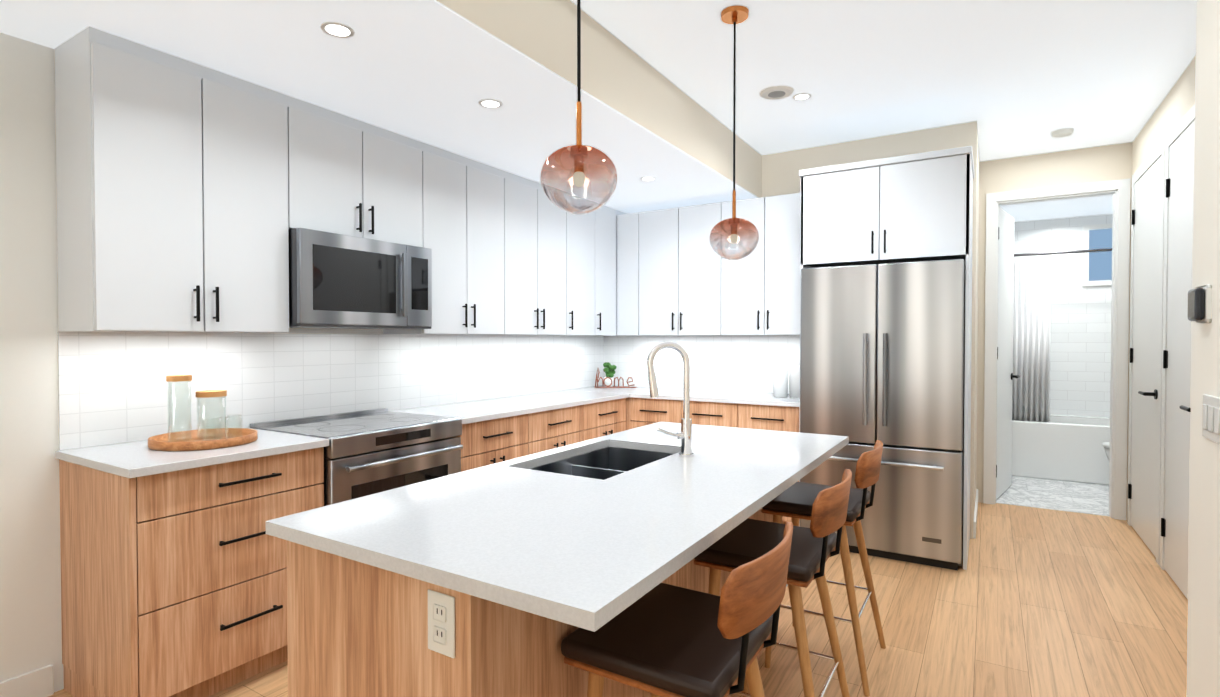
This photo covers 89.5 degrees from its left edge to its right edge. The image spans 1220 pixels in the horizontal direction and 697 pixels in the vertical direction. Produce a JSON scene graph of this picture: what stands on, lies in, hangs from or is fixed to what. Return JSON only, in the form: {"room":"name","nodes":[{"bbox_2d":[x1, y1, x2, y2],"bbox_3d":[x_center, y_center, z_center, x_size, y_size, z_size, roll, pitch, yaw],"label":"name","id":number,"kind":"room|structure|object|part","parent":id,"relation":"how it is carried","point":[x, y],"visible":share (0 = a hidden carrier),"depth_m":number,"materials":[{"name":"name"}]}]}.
{"room":"kitchen","nodes":[
{"label":"kitchen","id":0,"kind":"room"},
{"bbox_2d":[0,32,382,691],"bbox_3d":[-2.183,-0.088,2.289,0.120,2.780,8.100,1,1,32],"label":"wall","id":1,"kind":"structure","parent":0,"point":[30,594],"depth_m":2.26,"materials":[{"name":"white paint"}]},
{"bbox_2d":[0,664,53,696],"bbox_3d":[-3.175,1.273,0.572,0.014,0.110,4.100,1,1,32],"label":"baseboard","id":2,"kind":"structure","parent":1,"relation":"attached to","point":[37,683],"depth_m":2.26,"materials":[{"name":"white"}]},
{"bbox_2d":[54,26,293,332],"bbox_3d":[-1.753,-0.597,2.522,0.341,1.060,0.700,1,1,32],"label":"upper cabinet","id":3,"kind":"object","parent":1,"relation":"attached to","point":[189,194],"depth_m":2.32,"materials":[{"name":"white wood"}]},
{"bbox_2d":[57,332,604,449],"bbox_3d":[-1.071,0.135,3.975,0.009,0.450,3.870,1,1,32],"label":"tile backsplash","id":4,"kind":"structure","parent":1,"relation":"attached to","point":[113,387],"depth_m":3.06,"materials":[{"name":"white tile"}]},
{"bbox_2d":[294,97,425,247],"bbox_3d":[-1.370,-0.839,3.140,0.341,0.595,0.760,1,1,32],"label":"upper cabinet","id":5,"kind":"object","parent":1,"relation":"attached to","point":[353,177],"depth_m":3.02,"materials":[{"name":"white wood"}]},
{"bbox_2d":[288,228,431,328],"bbox_3d":[-1.324,-0.320,3.119,0.448,0.434,0.752,1,1,32],"label":"microwave","id":6,"kind":"object","parent":5,"relation":"attached to","point":[339,281],"visible":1,"depth_m":2.94,"materials":[{"name":"silver metal"}]},
{"bbox_2d":[383,143,509,334],"bbox_3d":[-0.996,-0.616,3.750,0.341,1.060,0.666,1,1,32],"label":"upper cabinet","id":7,"kind":"object","parent":1,"relation":"attached to","point":[466,197],"depth_m":3.66,"materials":[{"name":"white wood"}]},
{"bbox_2d":[506,171,569,335],"bbox_3d":[-0.643,-0.625,4.323,0.341,1.060,0.680,1,1,32],"label":"upper cabinet","id":8,"kind":"object","parent":1,"relation":"attached to","point":[537,231],"depth_m":4.22,"materials":[{"name":"white wood"}]},
{"bbox_2d":[570,193,597,335],"bbox_3d":[-0.364,-0.632,4.776,0.341,1.060,0.384,1,1,32],"label":"upper cabinet","id":9,"kind":"object","parent":1,"relation":"attached to","point":[583,228],"depth_m":4.72,"materials":[{"name":"white wood"}]},
{"bbox_2d":[598,203,617,335],"bbox_3d":[-0.178,-0.637,5.078,0.341,1.060,0.325,1,1,32],"label":"upper cabinet","id":10,"kind":"object","parent":1,"relation":"attached to","point":[606,215],"depth_m":5.00,"materials":[{"name":"white wood"}]},
{"bbox_2d":[0,0,761,213],"bbox_3d":[-1.532,-1.294,1.811,1.470,0.354,8.000,1,1,32],"label":"ceiling","id":11,"kind":"structure","parent":0,"point":[433,72],"depth_m":2.61,"materials":[{"name":"white paint"}]},
{"bbox_2d":[321,21,354,37],"bbox_3d":[-0.958,-1.120,2.164,0.110,0.004,0.110,1,1,32],"label":"recessed light","id":12,"kind":"object","parent":11,"relation":"in","point":[337,29],"visible":1,"depth_m":2.16,"materials":[{"name":"white"}]},
{"bbox_2d":[478,99,502,108],"bbox_3d":[-0.552,-1.131,2.842,0.110,0.004,0.110,1,1,32],"label":"recessed light","id":13,"kind":"object","parent":11,"relation":"in","point":[490,103],"visible":1,"depth_m":2.83,"materials":[{"name":"white"}]},
{"bbox_2d":[640,176,655,180],"bbox_3d":[0.258,-1.151,4.175,0.110,0.004,0.110,1,1,32],"label":"recessed light","id":14,"kind":"object","parent":11,"relation":"in","point":[648,178],"visible":1,"depth_m":4.16,"materials":[{"name":"white"}]},
{"bbox_2d":[48,476,1187,696],"bbox_3d":[0.692,1.328,2.478,4.800,0.062,11.400,1,1,32],"label":"floor","id":15,"kind":"structure","parent":0,"point":[1034,602],"depth_m":2.93,"materials":[{"name":"brown wood"}]},
{"bbox_2d":[59,447,323,696],"bbox_3d":[-1.651,0.857,2.480,0.599,0.884,0.696,1,1,32],"label":"base cabinet","id":16,"kind":"object","parent":15,"relation":"on","point":[173,583],"depth_m":2.22,"materials":[{"name":"brown wood"}]},
{"bbox_2d":[55,428,328,477],"bbox_3d":[-1.638,0.399,2.459,0.634,0.030,0.710,1,1,32],"label":"countertop","id":17,"kind":"structure","parent":16,"relation":"on","point":[134,459],"depth_m":2.27,"materials":[{"name":"white stone"}]},
{"bbox_2d":[148,375,257,450],"bbox_3d":[-1.640,0.245,2.489,0.370,0.274,0.370,1,1,32],"label":"tray","id":18,"kind":"object","parent":17,"relation":"on","point":[204,439],"depth_m":2.48,"materials":[{"name":"brown wood"}]},
{"bbox_2d":[250,408,462,505],"bbox_3d":[-1.221,0.822,3.074,0.685,0.935,0.760,1,1,32],"label":"range","id":19,"kind":"object","parent":15,"relation":"on","point":[369,452],"visible":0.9,"depth_m":2.90,"materials":[{"name":"silver metal"}]},
{"bbox_2d":[459,413,530,471],"bbox_3d":[-0.910,0.838,3.682,0.599,0.884,0.596,1,1,32],"label":"base cabinet","id":20,"kind":"object","parent":15,"relation":"on","point":[488,442],"depth_m":3.51,"materials":[{"name":"brown wood"}]},
{"bbox_2d":[266,342,848,696],"bbox_3d":[0.115,0.642,2.052,0.918,1.327,2.018,1,1,32],"label":"kitchen island","id":21,"kind":"object","parent":15,"relation":"on","point":[503,578],"visible":0.96,"depth_m":1.36,"materials":[{"name":"white stone"}]},
{"bbox_2d":[647,342,693,457],"bbox_3d":[0.216,0.182,2.204,0.148,0.412,0.130,1,1,32],"label":"faucet","id":22,"kind":"object","parent":21,"relation":"on","point":[685,435],"depth_m":2.20,"materials":[{"name":"silver metal"}]},
{"bbox_2d":[531,404,586,453],"bbox_3d":[-0.597,0.830,4.189,0.599,0.884,0.596,1,1,32],"label":"base cabinet","id":23,"kind":"object","parent":15,"relation":"on","point":[551,429],"depth_m":4.03,"materials":[{"name":"brown wood"}]},
{"bbox_2d":[587,398,626,439],"bbox_3d":[-0.286,0.822,4.695,0.599,0.884,0.593,1,1,32],"label":"base cabinet","id":24,"kind":"object","parent":15,"relation":"on","point":[604,418],"depth_m":4.54,"materials":[{"name":"brown wood"}]},
{"bbox_2d":[631,398,682,428],"bbox_3d":[0.481,0.818,4.949,0.477,0.884,0.598,1,1,32],"label":"base cabinet","id":25,"kind":"object","parent":15,"relation":"on","point":[644,411],"depth_m":4.68,"materials":[{"name":"brown wood"}]},
{"bbox_2d":[392,385,662,423],"bbox_3d":[-0.409,0.368,4.428,0.660,0.030,2.407,1,1,32],"label":"countertop","id":26,"kind":"structure","parent":25,"relation":"on","point":[503,407],"depth_m":4.02,"materials":[{"name":"white stone"}]},
{"bbox_2d":[603,362,616,386],"bbox_3d":[-0.005,0.230,5.415,0.121,0.215,0.138,1,1,32],"label":"potted plant","id":27,"kind":"object","parent":26,"relation":"on","point":[609,370],"visible":0.94,"depth_m":5.39,"materials":[{"name":"green plant"}]},
{"bbox_2d":[595,369,635,387],"bbox_3d":[0.049,0.250,5.315,0.360,0.178,0.011,0,1,1],"label":"home sign","id":28,"kind":"object","parent":26,"relation":"on","point":[597,380],"visible":1,"depth_m":5.31,"materials":[{"name":"gold metal"}]},
{"bbox_2d":[631,388,798,406],"bbox_3d":[0.879,0.365,4.674,1.277,0.030,0.636,1,1,32],"label":"countertop","id":29,"kind":"structure","parent":25,"relation":"on","point":[737,397],"depth_m":4.53,"materials":[{"name":"white stone"}]},
{"bbox_2d":[773,369,787,397],"bbox_3d":[1.236,0.250,4.458,0.100,0.205,0.100,1,1,32],"label":"canister","id":30,"kind":"object","parent":29,"relation":"on","point":[780,383],"visible":1,"depth_m":4.42,"materials":[{"name":"white ceramic"}]},
{"bbox_2d":[789,363,799,397],"bbox_3d":[1.367,0.230,4.453,0.132,0.245,0.132,1,1,32],"label":"canister","id":31,"kind":"object","parent":29,"relation":"on","point":[794,374],"visible":0.6,"depth_m":4.41,"materials":[{"name":"white ceramic"}]},
{"bbox_2d":[561,522,792,696],"bbox_3d":[0.180,0.864,1.412,0.438,0.907,0.442,1,1,32],"label":"stool","id":32,"kind":"object","parent":15,"relation":"on","point":[663,640],"visible":1,"depth_m":1.30,"materials":[{"name":"black leather"}]},
{"bbox_2d":[690,401,738,427],"bbox_3d":[0.871,0.822,4.709,0.439,0.884,0.598,1,1,32],"label":"base cabinet","id":33,"kind":"object","parent":15,"relation":"on","point":[701,413],"depth_m":4.42,"materials":[{"name":"brown wood"}]},
{"bbox_2d":[739,404,798,523],"bbox_3d":[1.244,0.826,4.479,0.438,0.884,0.598,1,1,32],"label":"base cabinet","id":34,"kind":"object","parent":15,"relation":"on","point":[764,417],"depth_m":4.21,"materials":[{"name":"brown wood"}]},
{"bbox_2d":[694,469,851,696],"bbox_3d":[0.547,0.855,2.008,0.438,0.907,0.442,1,1,32],"label":"stool","id":35,"kind":"object","parent":15,"relation":"on","point":[815,545],"visible":0.67,"depth_m":1.90,"materials":[{"name":"brown wood"}]},
{"bbox_2d":[761,440,885,695],"bbox_3d":[0.904,0.846,2.587,0.438,0.907,0.442,1,1,32],"label":"stool","id":36,"kind":"object","parent":15,"relation":"on","point":[795,501],"visible":0.71,"depth_m":2.46,"materials":[{"name":"brown wood"}]},
{"bbox_2d":[800,259,965,570],"bbox_3d":[1.780,0.380,4.000,0.910,1.790,0.782,1,1,32],"label":"fridge","id":37,"kind":"object","parent":15,"relation":"on","point":[882,352],"visible":0.73,"depth_m":3.67,"materials":[{"name":"silver metal"}]},
{"bbox_2d":[799,146,973,569],"bbox_3d":[1.819,0.054,4.058,0.976,2.440,0.692,1,1,32],"label":"tall cabinet","id":38,"kind":"object","parent":15,"relation":"on","point":[917,207],"visible":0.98,"depth_m":3.75,"materials":[{"name":"white"}]},
{"bbox_2d":[1012,415,1109,484],"bbox_3d":[4.614,0.973,6.044,1.620,0.540,0.795,1,1,32],"label":"bathtub","id":39,"kind":"object","parent":15,"relation":"on","point":[1063,447],"visible":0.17,"depth_m":5.82,"materials":[{"name":"white ceramic"}]},
{"bbox_2d":[1103,442,1109,459],"bbox_3d":[4.561,0.843,5.114,0.736,0.830,0.440,1,1,32],"label":"toilet","id":40,"kind":"object","parent":15,"relation":"on","point":[1106,445],"visible":0.04,"depth_m":5.25,"materials":[{"name":"white ceramic"}]},
{"bbox_2d":[618,210,628,214],"bbox_3d":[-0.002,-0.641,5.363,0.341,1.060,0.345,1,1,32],"label":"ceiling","id":41,"kind":"structure","parent":0,"point":[619,212],"depth_m":5.24,"materials":[{"name":"white paint"}]},
{"bbox_2d":[762,121,976,538],"bbox_3d":[1.159,-0.129,4.928,3.040,2.780,0.100,1,1,32],"label":"wall","id":42,"kind":"structure","parent":0,"point":[780,173],"depth_m":4.35,"materials":[{"name":"beige paint"}]},
{"bbox_2d":[616,212,639,335],"bbox_3d":[0.226,-0.611,5.226,0.228,1.005,0.341,1,1,32],"label":"upper cabinet","id":43,"kind":"object","parent":42,"relation":"attached to","point":[627,225],"depth_m":5.07,"materials":[{"name":"white wood"}]},
{"bbox_2d":[640,202,723,335],"bbox_3d":[0.625,-0.607,4.980,0.710,1.005,0.341,1,1,32],"label":"upper cabinet","id":44,"kind":"object","parent":42,"relation":"attached to","point":[676,275],"depth_m":4.82,"materials":[{"name":"white wood"}]},
{"bbox_2d":[605,335,799,393],"bbox_3d":[0.777,0.118,5.104,1.910,0.450,0.009,1,1,32],"label":"tile backsplash","id":45,"kind":"structure","parent":42,"relation":"attached to","point":[742,363],"depth_m":5.07,"materials":[{"name":"white tile"}]},
{"bbox_2d":[720,193,799,335],"bbox_3d":[1.212,-0.602,4.618,0.668,1.005,0.341,1,1,32],"label":"upper cabinet","id":46,"kind":"object","parent":42,"relation":"attached to","point":[760,291],"depth_m":4.47,"materials":[{"name":"white wood"}]},
{"bbox_2d":[571,0,1196,160],"bbox_3d":[-0.218,-1.518,1.643,4.120,0.100,9.300,1,1,32],"label":"ceiling","id":47,"kind":"structure","parent":0,"point":[1014,78],"depth_m":3.22,"materials":[{"name":"white paint"}]},
{"bbox_2d":[540,0,617,214],"bbox_3d":[-0.086,-0.924,1.713,0.216,1.090,0.216,1,1,32],"label":"pendant light","id":48,"kind":"object","parent":47,"relation":"hanging from","point":[578,163],"visible":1,"depth_m":1.71,"materials":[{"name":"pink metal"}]},
{"bbox_3d":[-0.086,-0.469,1.720,0.216,0.179,0.216,1,1,32],"label":"lamp shade","id":49,"kind":"part","parent":48,"relation":"part of","materials":[{"name":"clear glass"}]},
{"bbox_2d":[709,5,758,259],"bbox_3d":[0.551,-0.940,2.729,0.216,1.090,0.216,1,1,32],"label":"pendant light","id":50,"kind":"object","parent":47,"relation":"hanging from","point":[734,228],"visible":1,"depth_m":2.72,"materials":[{"name":"tinted glass"},{"name":"copper"},{"name":"black metal"}]},
{"bbox_3d":[0.551,-0.484,2.736,0.216,0.179,0.216,1,1,32],"label":"lamp shade","id":51,"kind":"part","parent":50,"relation":"part of","materials":[{"name":"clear glass"}]},
{"bbox_2d":[759,85,793,99],"bbox_3d":[0.975,-1.492,3.599,0.200,0.012,0.200,1,1,32],"label":"ceiling vent","id":52,"kind":"object","parent":47,"relation":"in","point":[777,92],"visible":0.98,"depth_m":3.57,"materials":[{"name":"white plastic"}]},
{"bbox_2d":[792,93,811,100],"bbox_3d":[1.142,-1.497,3.660,0.110,0.004,0.110,1,1,32],"label":"recessed light","id":53,"kind":"object","parent":47,"relation":"in","point":[801,96],"visible":1,"depth_m":3.65,"materials":[{"name":"white"}]},
{"bbox_2d":[1051,128,1073,137],"bbox_3d":[3.141,-1.494,4.273,0.132,0.030,0.132,1,1,32],"label":"smoke detector","id":54,"kind":"object","parent":47,"relation":"attached to","point":[1063,132],"visible":1,"depth_m":4.24,"materials":[{"name":"white plastic"}]},
{"bbox_2d":[974,128,978,509],"bbox_3d":[2.717,-0.125,4.673,0.120,2.780,1.100,1,1,32],"label":"wall","id":55,"kind":"structure","parent":0,"point":[976,342],"depth_m":4.54,"materials":[{"name":"beige paint"}]},
{"bbox_2d":[973,489,977,538],"bbox_3d":[2.722,1.211,4.575,0.014,0.110,1.064,1,1,32],"label":"baseboard","id":56,"kind":"structure","parent":55,"relation":"attached to","point":[976,499],"depth_m":4.34,"materials":[{"name":"white"}]},
{"bbox_2d":[976,142,1131,519],"bbox_3d":[3.737,-0.125,4.632,1.900,2.780,0.100,1,1,32],"label":"wall","id":57,"kind":"structure","parent":0,"point":[1110,162],"depth_m":4.82,"materials":[{"name":"beige paint"}]},
{"bbox_2d":[996,206,1019,499],"bbox_3d":[3.425,0.036,5.307,0.217,2.413,0.726,1,1,32],"label":"door leaf","id":58,"kind":"structure","parent":57,"relation":"in","point":[1005,376],"depth_m":5.29,"materials":[{"name":"white wood"}]},
{"bbox_2d":[983,179,1126,519],"bbox_3d":[3.451,0.008,4.800,0.900,2.510,0.116,1,1,32],"label":"door frame","id":59,"kind":"structure","parent":57,"relation":"attached to","point":[1119,190],"depth_m":4.64,"materials":[{"name":"white wood"}]},
{"bbox_2d":[1000,195,1112,221],"bbox_3d":[4.335,-1.399,5.536,1.850,0.100,2.100,1,1,32],"label":"ceiling","id":60,"kind":"structure","parent":0,"point":[1077,207],"depth_m":5.96,"materials":[{"name":"white paint"}]},
{"bbox_2d":[1014,214,1112,417],"bbox_3d":[4.860,-0.112,6.407,1.850,2.700,0.100,1,1,32],"label":"wall","id":61,"kind":"structure","parent":0,"point":[1080,351],"depth_m":6.38,"materials":[{"name":"tile"}]},
{"bbox_2d":[1082,223,1111,285],"bbox_3d":[5.130,-0.949,6.157,0.640,0.620,0.020,1,1,32],"label":"bathroom window","id":62,"kind":"structure","parent":61,"relation":"in","point":[1096,268],"depth_m":6.26,"materials":[{"name":"white"}]},
{"bbox_2d":[1132,55,1195,174],"bbox_3d":[3.030,-0.101,3.123,0.120,2.780,3.210,1,1,32],"label":"wall","id":63,"kind":"structure","parent":0,"point":[1176,104],"depth_m":3.63,"materials":[{"name":"beige paint"}]},
{"bbox_2d":[1128,156,1160,556],"bbox_3d":[3.481,0.050,4.047,0.076,2.425,0.825,1,1,32],"label":"closet door","id":64,"kind":"structure","parent":63,"relation":"in","point":[1144,350],"depth_m":4.00,"materials":[{"name":"white wood"}]},
{"bbox_2d":[1123,104,1194,569],"bbox_3d":[3.248,0.026,3.608,0.016,2.510,1.960,1,1,32],"label":"door frame","id":65,"kind":"structure","parent":63,"relation":"attached to","point":[1163,149],"depth_m":3.65,"materials":[{"name":"white wood"}]},
{"bbox_2d":[1161,120,1194,598],"bbox_3d":[2.961,0.063,3.204,0.076,2.425,0.825,1,1,32],"label":"closet door","id":66,"kind":"structure","parent":63,"relation":"in","point":[1177,356],"depth_m":3.31,"materials":[{"name":"white wood"}]},
{"bbox_2d":[1187,0,1219,696],"bbox_3d":[0.503,-0.043,-0.663,0.450,2.780,5.890,1,1,32],"label":"wall","id":67,"kind":"structure","parent":0,"point":[1203,656],"depth_m":1.84,"materials":[{"name":"beige paint"}]},
{"bbox_2d":[1188,285,1211,323],"bbox_3d":[1.763,-0.132,1.842,0.034,0.112,0.112,1,1,32],"label":"thermostat","id":68,"kind":"object","parent":67,"relation":"attached to","point":[1199,304],"visible":1,"depth_m":1.81,"materials":[{"name":"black plastic"}]},
{"bbox_2d":[1202,394,1219,443],"bbox_3d":[1.714,0.200,1.749,0.014,0.128,0.200,1,1,32],"label":"switch plate","id":69,"kind":"object","parent":67,"relation":"attached to","point":[1210,417],"visible":1,"depth_m":1.75,"materials":[{"name":"white plastic"}]},
{"bbox_3d":[3.564,-0.106,5.972,0.100,2.700,2.000,1,1,32],"label":"wall","id":70,"kind":"structure","parent":0,"visible":0},
{"bbox_2d":[1014,248,1111,256],"bbox_3d":[4.458,-0.912,5.761,1.620,0.028,0.028,1,1,32],"label":"shower curtain rod","id":71,"kind":"object","parent":70,"relation":"attached to","point":[1064,252],"visible":0.32,"depth_m":5.84,"materials":[{"name":"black metal"}]},
{"bbox_2d":[1012,256,1050,421],"bbox_3d":[4.061,0.029,6.022,0.403,1.830,0.047,1,1,32],"label":"shower curtain","id":72,"kind":"object","parent":71,"relation":"hanging from","point":[1031,334],"visible":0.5,"depth_m":5.99,"materials":[{"name":"white fabric"}]}
]}

